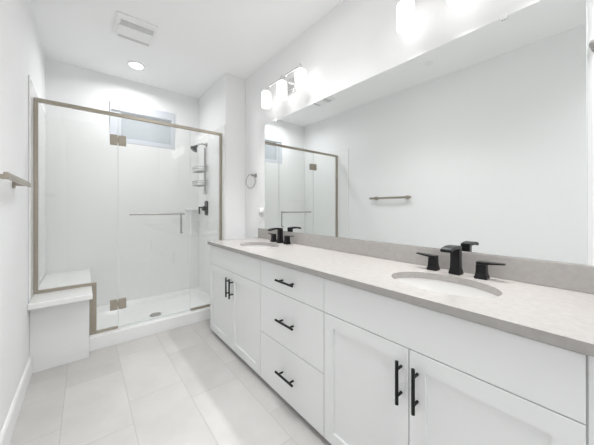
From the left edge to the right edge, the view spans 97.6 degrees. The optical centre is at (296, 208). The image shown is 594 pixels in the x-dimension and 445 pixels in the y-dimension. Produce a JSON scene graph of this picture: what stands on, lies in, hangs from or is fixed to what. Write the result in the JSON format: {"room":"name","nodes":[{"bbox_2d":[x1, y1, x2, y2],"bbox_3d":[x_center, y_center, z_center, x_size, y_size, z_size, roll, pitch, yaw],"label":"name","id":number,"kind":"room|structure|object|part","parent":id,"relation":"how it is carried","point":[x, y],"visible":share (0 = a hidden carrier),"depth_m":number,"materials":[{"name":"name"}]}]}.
{"room":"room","nodes":[
{"label":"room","id":0,"kind":"room"},
{"bbox_2d":[0,0,44,433],"bbox_3d":[-0.979,-0.168,0.579,0.150,2.785,5.335,0,0,-39],"label":"wall","id":1,"kind":"structure","parent":0,"point":[22,55],"depth_m":1.51,"materials":[{"name":"white paint"}]},
{"bbox_2d":[0,172,30,187],"bbox_3d":[-1.443,-0.141,1.320,0.065,0.048,0.620,0,0,-39],"label":"towel bar","id":2,"kind":"object","parent":1,"relation":"attached to","point":[16,181],"visible":1,"depth_m":1.27,"materials":[{"name":"silver metal"}]},
{"bbox_2d":[0,356,31,444],"bbox_3d":[-0.600,1.159,0.244,0.014,0.132,4.336,0,0,-39],"label":"baseboard","id":3,"kind":"structure","parent":1,"relation":"attached to","point":[7,431],"depth_m":1.49,"materials":[{"name":"white paint"}]},
{"bbox_2d":[45,58,198,274],"bbox_3d":[-1.948,-0.168,3.328,2.122,2.785,0.150,0,0,-39],"label":"wall","id":4,"kind":"structure","parent":0,"point":[64,82],"depth_m":2.99,"materials":[{"name":"white paint"}]},
{"bbox_2d":[28,75,224,305],"bbox_3d":[-1.664,0.071,2.778,1.566,2.072,1.059,0,0,-39],"label":"shower surround","id":5,"kind":"object","parent":4,"relation":"attached to","point":[78,163],"visible":0.84,"depth_m":3.06,"materials":[{"name":"plastic"}]},
{"bbox_3d":[-2.277,-0.146,2.294,0.002,1.638,1.034,0,0,-39],"label":"panel","id":6,"kind":"part","parent":5,"relation":"part of","materials":[{"name":"plastic"}]},
{"bbox_3d":[-1.997,0.071,3.180,1.552,2.072,0.014,0,0,-39],"label":"panel","id":7,"kind":"part","parent":5,"relation":"part of","materials":[{"name":"plastic"}]},
{"bbox_2d":[191,143,206,151],"bbox_3d":[-1.270,-0.792,3.352,0.206,0.145,0.100,0,0,-39],"label":"shower fixture","id":8,"kind":"object","parent":5,"relation":"attached to","point":[193,148],"visible":0.96,"depth_m":3.32,"materials":[{"name":"metal"}]},
{"bbox_2d":[192,148,207,193],"bbox_3d":[-1.245,-0.490,3.363,0.154,0.610,0.252,0,0,-39],"label":"shower caddy","id":9,"kind":"object","parent":5,"relation":"attached to","point":[204,171],"visible":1,"depth_m":3.39,"materials":[{"name":"metal"}]},
{"bbox_2d":[192,180,206,186],"bbox_3d":[-1.260,-0.323,3.360,0.127,0.061,0.238,0,0,-39],"label":"basket","id":10,"kind":"object","parent":9,"relation":"on","point":[204,183],"depth_m":3.35,"materials":[{"name":"metal"}]},
{"bbox_2d":[192,166,206,172],"bbox_3d":[-1.260,-0.502,3.360,0.127,0.061,0.238,0,0,-39],"label":"basket","id":11,"kind":"object","parent":9,"relation":"on","point":[204,169],"depth_m":3.35,"materials":[{"name":"metal"}]},
{"bbox_2d":[198,201,207,214],"bbox_3d":[-1.224,-0.005,3.376,0.105,0.190,0.100,0,0,-39],"label":"shower valve","id":12,"kind":"object","parent":5,"relation":"attached to","point":[204,208],"visible":1,"depth_m":3.37,"materials":[{"name":"black metal"}]},
{"bbox_3d":[-1.188,-0.005,3.405,0.012,0.190,0.100,0,0,-39],"label":"plate","id":13,"kind":"part","parent":12,"relation":"part of","materials":[{"name":"black metal"}]},
{"bbox_3d":[-1.111,0.071,3.331,0.011,2.072,0.900,0,0,-39],"label":"panel","id":14,"kind":"part","parent":5,"relation":"part of","materials":[{"name":"plastic"}]},
{"bbox_2d":[110,100,174,149],"bbox_3d":[-1.931,-1.026,3.279,0.703,0.476,0.087,0,0,-39],"label":"window","id":15,"kind":"structure","parent":4,"relation":"in","point":[136,132],"depth_m":3.25,"materials":[{"name":"white plastic"}]},
{"bbox_3d":[-1.938,-0.991,3.265,0.647,0.321,0.040,0,0,-39],"label":"sash","id":16,"kind":"part","parent":15,"relation":"part of","materials":[{"name":"white plastic"}]},
{"bbox_3d":[-1.901,-0.996,3.290,0.554,0.309,0.008,0,0,-39],"label":"pane","id":17,"kind":"part","parent":15,"relation":"part of","materials":[{"name":"clear glass"}]},
{"bbox_2d":[9,319,331,444],"bbox_3d":[-0.215,1.275,1.202,2.122,0.100,5.635,0,0,-39],"label":"floor","id":18,"kind":"structure","parent":0,"point":[184,385],"depth_m":1.66,"materials":[{"name":"tile"}]},
{"bbox_2d":[27,269,92,372],"bbox_3d":[-2.106,0.951,2.370,0.363,0.547,1.100,0,0,-39],"label":"shower bench","id":19,"kind":"object","parent":18,"relation":"on","point":[59,320],"visible":0.92,"depth_m":2.03,"materials":[{"name":"white ceramic"}]},
{"bbox_3d":[-2.106,0.699,2.370,0.363,0.043,1.100,0,0,-39],"label":"bench seat","id":20,"kind":"part","parent":19,"relation":"part of","materials":[{"name":"white stone"}]},
{"bbox_2d":[89,287,209,351],"bbox_3d":[-1.584,1.165,2.952,1.220,0.117,0.888,0,0,-39],"label":"shower pan","id":21,"kind":"object","parent":18,"relation":"on","point":[138,309],"visible":0.87,"depth_m":2.80,"materials":[{"name":"plastic"}]},
{"bbox_2d":[34,97,221,334],"bbox_3d":[-1.477,0.113,2.543,1.551,1.986,0.108,0,0,-41],"label":"shower enclosure","id":22,"kind":"object","parent":21,"relation":"on","point":[119,140],"visible":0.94,"depth_m":2.33,"materials":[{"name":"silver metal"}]},
{"bbox_3d":[-1.485,-0.865,2.553,1.550,0.030,0.032,0,0,-39],"label":"header rail","id":23,"kind":"part","parent":22,"relation":"part of","materials":[{"name":"silver metal"}]},
{"bbox_3d":[-1.402,0.155,2.618,0.490,0.224,0.107,0,0,-39],"label":"towel bar pull","id":24,"kind":"part","parent":22,"relation":"part of","materials":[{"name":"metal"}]},
{"bbox_2d":[210,245,260,375],"bbox_3d":[-0.364,0.789,2.361,0.582,0.870,0.949,0,0,-39],"label":"vanity cabinet","id":25,"kind":"object","parent":18,"relation":"on","point":[235,278],"visible":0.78,"depth_m":2.12,"materials":[{"name":"paint"}]},
{"bbox_3d":[-0.700,0.863,2.394,0.020,0.648,0.471,0,0,-39],"label":"door","id":26,"kind":"part","parent":25,"relation":"part of","materials":[{"name":"paint"}]},
{"bbox_3d":[-0.593,0.668,2.213,0.040,0.165,0.013,0,0,-39],"label":"handle","id":27,"kind":"part","parent":25,"relation":"part of","materials":[{"name":"black metal"}]},
{"bbox_3d":[-0.552,0.668,2.164,0.040,0.165,0.013,0,0,-39],"label":"handle","id":28,"kind":"part","parent":25,"relation":"part of","materials":[{"name":"black metal"}]},
{"bbox_3d":[-0.400,0.863,2.026,0.020,0.648,0.471,0,0,-39],"label":"door","id":29,"kind":"part","parent":25,"relation":"part of","materials":[{"name":"paint"}]},
{"bbox_2d":[261,260,324,436],"bbox_3d":[0.135,0.789,1.750,0.582,0.870,0.627,0,0,-39],"label":"base cabinet","id":30,"kind":"object","parent":18,"relation":"on","point":[292,301],"visible":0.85,"depth_m":1.53,"materials":[{"name":"paint"}]},
{"bbox_3d":[-0.071,0.449,1.574,0.040,0.013,0.172,0,0,-39],"label":"handle","id":31,"kind":"part","parent":30,"relation":"part of","materials":[{"name":"black metal"}]},
{"bbox_3d":[-0.071,1.024,1.574,0.040,0.013,0.172,0,0,-39],"label":"handle","id":32,"kind":"part","parent":30,"relation":"part of","materials":[{"name":"black metal"}]},
{"bbox_3d":[-0.071,0.699,1.574,0.040,0.013,0.172,0,0,-39],"label":"handle","id":33,"kind":"part","parent":30,"relation":"part of","materials":[{"name":"black metal"}]},
{"bbox_3d":[-0.051,1.024,1.598,0.020,0.325,0.624,0,0,-39],"label":"drawer","id":34,"kind":"part","parent":30,"relation":"part of","materials":[{"name":"paint"}]},
{"bbox_3d":[-0.051,0.699,1.598,0.020,0.319,0.624,0,0,-39],"label":"drawer","id":35,"kind":"part","parent":30,"relation":"part of","materials":[{"name":"paint"}]},
{"bbox_3d":[-0.051,0.449,1.598,0.020,0.172,0.624,0,0,-39],"label":"drawer","id":36,"kind":"part","parent":30,"relation":"part of","materials":[{"name":"paint"}]},
{"bbox_2d":[324,279,593,444],"bbox_3d":[0.642,0.789,1.128,0.582,0.870,0.976,0,0,-39],"label":"vanity cabinet","id":37,"kind":"object","parent":18,"relation":"on","point":[397,372],"depth_m":0.92,"materials":[{"name":"paint"}]},
{"bbox_3d":[0.291,0.863,1.178,0.020,0.648,0.452,0,0,-39],"label":"door","id":38,"kind":"part","parent":37,"relation":"part of","materials":[{"name":"paint"}]},
{"bbox_3d":[0.393,0.668,1.005,0.040,0.165,0.013,0,0,-39],"label":"handle","id":39,"kind":"part","parent":37,"relation":"part of","materials":[{"name":"black metal"}]},
{"bbox_2d":[207,228,593,356],"bbox_3d":[0.251,0.286,1.623,0.566,0.134,2.900,0,0,-39],"label":"countertop","id":40,"kind":"structure","parent":37,"relation":"on","point":[549,302],"depth_m":1.11,"materials":[{"name":"stone"}]},
{"bbox_2d":[244,245,273,247],"bbox_3d":[-0.335,0.431,2.314,0.348,0.154,0.480,0,0,-39],"label":"sink","id":41,"kind":"object","parent":40,"relation":"in","point":[251,246],"visible":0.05,"depth_m":2.50,"materials":[{"name":"white ceramic"}]},
{"bbox_2d":[268,228,293,243],"bbox_3d":[-0.196,0.251,2.414,0.148,0.143,0.392,0,0,-39],"label":"faucet","id":42,"kind":"object","parent":40,"relation":"on","point":[279,239],"visible":1,"depth_m":2.42,"materials":[{"name":"black metal"}]},
{"bbox_3d":[-0.227,0.289,2.529,0.050,0.066,0.050,0,0,-39],"label":"handle","id":43,"kind":"part","parent":42,"relation":"part of","materials":[{"name":"black metal"}]},
{"bbox_3d":[-0.199,0.194,2.412,0.140,0.028,0.050,0,0,-39],"label":"spout","id":44,"kind":"part","parent":42,"relation":"part of","materials":[{"name":"black metal"}]},
{"bbox_3d":[-0.159,0.254,2.445,0.052,0.138,0.052,0,0,-39],"label":"spout","id":45,"kind":"part","parent":42,"relation":"part of","materials":[{"name":"black metal"}]},
{"bbox_3d":[-0.090,0.289,2.361,0.050,0.066,0.050,0,0,-39],"label":"handle","id":46,"kind":"part","parent":42,"relation":"part of","materials":[{"name":"black metal"}]},
{"bbox_2d":[395,278,496,297],"bbox_3d":[0.626,0.431,1.136,0.348,0.154,0.480,0,0,-39],"label":"sink","id":47,"kind":"object","parent":40,"relation":"in","point":[439,286],"visible":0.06,"depth_m":1.26,"materials":[{"name":"white ceramic"}]},
{"bbox_2d":[416,245,505,279],"bbox_3d":[0.749,0.251,1.256,0.148,0.143,0.392,0,0,-39],"label":"faucet","id":48,"kind":"object","parent":40,"relation":"on","point":[481,272],"visible":1,"depth_m":1.26,"materials":[{"name":"black metal"}]},
{"bbox_3d":[0.696,0.249,1.397,0.038,0.013,0.107,0,0,-39],"label":"lever","id":49,"kind":"part","parent":48,"relation":"part of","materials":[{"name":"black metal"}]},
{"bbox_3d":[0.718,0.289,1.370,0.050,0.066,0.050,0,0,-39],"label":"handle","id":50,"kind":"part","parent":48,"relation":"part of","materials":[{"name":"black metal"}]},
{"bbox_3d":[0.746,0.194,1.253,0.140,0.028,0.050,0,0,-39],"label":"spout","id":51,"kind":"part","parent":48,"relation":"part of","materials":[{"name":"black metal"}]},
{"bbox_3d":[0.786,0.254,1.286,0.052,0.138,0.052,0,0,-39],"label":"spout","id":52,"kind":"part","parent":48,"relation":"part of","materials":[{"name":"black metal"}]},
{"bbox_3d":[0.854,0.289,1.202,0.050,0.066,0.050,0,0,-39],"label":"handle","id":53,"kind":"part","parent":48,"relation":"part of","materials":[{"name":"black metal"}]},
{"bbox_3d":[0.876,0.249,1.176,0.038,0.013,0.107,0,0,-39],"label":"lever","id":54,"kind":"part","parent":48,"relation":"part of","materials":[{"name":"black metal"}]},
{"bbox_3d":[0.433,0.668,0.956,0.040,0.165,0.013,0,0,-39],"label":"handle","id":55,"kind":"part","parent":37,"relation":"part of","materials":[{"name":"black metal"}]},
{"bbox_3d":[0.579,0.863,0.825,0.020,0.648,0.452,0,0,-39],"label":"door","id":56,"kind":"part","parent":37,"relation":"part of","materials":[{"name":"paint"}]},
{"bbox_3d":[0.750,0.771,0.625,0.020,0.835,0.062,0,0,-39],"label":"filler panel","id":57,"kind":"part","parent":37,"relation":"part of","materials":[{"name":"white wood"}]},
{"bbox_2d":[30,0,343,97],"bbox_3d":[-0.215,-1.610,1.202,2.122,0.100,5.635,0,0,-39],"label":"ceiling","id":58,"kind":"structure","parent":0,"point":[195,43],"depth_m":2.36,"materials":[{"name":"white paint"}]},
{"bbox_2d":[113,11,157,46],"bbox_3d":[-1.408,-1.542,2.265,0.300,0.033,0.330,0,0,-39],"label":"exhaust fan","id":59,"kind":"object","parent":58,"relation":"attached to","point":[126,26],"visible":1,"depth_m":2.23,"materials":[{"name":"white plastic"}]},
{"bbox_2d":[127,61,145,69],"bbox_3d":[-1.750,-1.553,2.831,0.176,0.012,0.176,0,0,-39],"label":"recessed light","id":60,"kind":"object","parent":58,"relation":"in","point":[136,65],"visible":1,"depth_m":2.81,"materials":[{"name":"white plastic"}]},
{"bbox_2d":[199,73,244,239],"bbox_3d":[-1.007,-0.168,3.414,0.254,2.785,0.905,0,0,-39],"label":"wall","id":61,"kind":"structure","parent":0,"point":[223,103],"depth_m":3.08,"materials":[{"name":"white paint"}]},
{"bbox_2d":[245,0,593,265],"bbox_3d":[0.549,-0.168,1.825,0.150,2.785,5.335,0,0,-39],"label":"wall","id":62,"kind":"structure","parent":0,"point":[357,41],"depth_m":1.90,"materials":[{"name":"white paint"}]},
{"bbox_2d":[246,173,256,188],"bbox_3d":[-0.508,-0.311,2.951,0.165,0.172,0.061,0,0,41],"label":"towel ring","id":63,"kind":"object","parent":62,"relation":"attached to","point":[255,174],"visible":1,"depth_m":2.93,"materials":[{"name":"metal"}]},
{"bbox_2d":[261,62,305,108],"bbox_3d":[-0.113,-1.109,2.392,0.158,0.216,0.624,0,0,-39],"label":"vanity light","id":64,"kind":"object","parent":62,"relation":"attached to","point":[285,88],"visible":1,"depth_m":2.34,"materials":[{"name":"white glass"}]},
{"bbox_3d":[-0.305,-1.077,2.577,0.094,0.151,0.094,0,0,-39],"label":"lamp shade","id":65,"kind":"part","parent":64,"relation":"part of","materials":[{"name":"white glass"}]},
{"bbox_3d":[-0.138,-1.077,2.372,0.094,0.151,0.094,0,0,-39],"label":"lamp shade","id":66,"kind":"part","parent":64,"relation":"part of","materials":[{"name":"white glass"}]},
{"bbox_3d":[0.030,-1.077,2.166,0.094,0.151,0.094,0,0,-39],"label":"lamp shade","id":67,"kind":"part","parent":64,"relation":"part of","materials":[{"name":"white glass"}]},
{"bbox_2d":[397,0,414,34],"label":"vanity light","id":68,"kind":"object","parent":62,"relation":"attached to","point":[405,16],"depth_m":1.42,"materials":[{"name":"white glass"}]},
{"bbox_3d":[0.608,-1.077,1.457,0.094,0.151,0.094,0,0,-39],"label":"lamp shade","id":69,"kind":"part","parent":68,"relation":"part of","materials":[{"name":"white glass"}]},
{"bbox_2d":[258,228,593,293],"bbox_3d":[0.476,0.271,1.778,0.020,0.104,2.855,0,0,-39],"label":"backsplash","id":70,"kind":"structure","parent":62,"relation":"attached to","point":[568,276],"depth_m":1.28,"materials":[{"name":"stone"}]},
{"bbox_2d":[265,0,587,264],"bbox_3d":[0.386,-0.338,1.878,0.017,1.110,2.285,0,0,-40],"label":"wall mirror","id":71,"kind":"object","parent":62,"relation":"attached to","point":[477,141],"visible":1,"depth_m":1.33,"materials":[{"name":"silver mirror"}]},
{"bbox_2d":[447,0,465,6],"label":"vanity light","id":72,"kind":"object","parent":62,"relation":"attached to","point":[452,3],"depth_m":1.26,"materials":[{"name":"white glass"}]},
{"bbox_3d":[0.776,-1.077,1.252,0.094,0.151,0.094,0,0,-39],"label":"lamp shade","id":73,"kind":"part","parent":72,"relation":"part of","materials":[{"name":"white glass"}]},
{"bbox_2d":[589,39,593,51],"bbox_3d":[1.117,-0.610,0.970,0.050,0.036,0.036,0,0,-39],"label":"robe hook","id":74,"kind":"object","parent":62,"relation":"attached to","point":[591,44],"visible":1,"depth_m":0.96,"materials":[{"name":"metal"}]},
{"bbox_3d":[-0.381,0.060,2.840,0.008,0.116,0.074,0,0,-39],"label":"wall outlet","id":75,"kind":"object","parent":62,"relation":"attached to","visible":0},
{"bbox_2d":[258,208,262,215],"bbox_3d":[-0.395,0.035,2.816,0.042,0.084,0.065,0,0,-39],"label":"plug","id":76,"kind":"object","parent":75,"relation":"attached to","point":[260,210],"visible":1,"depth_m":2.79,"materials":[{"name":"white plastic"}]}
]}

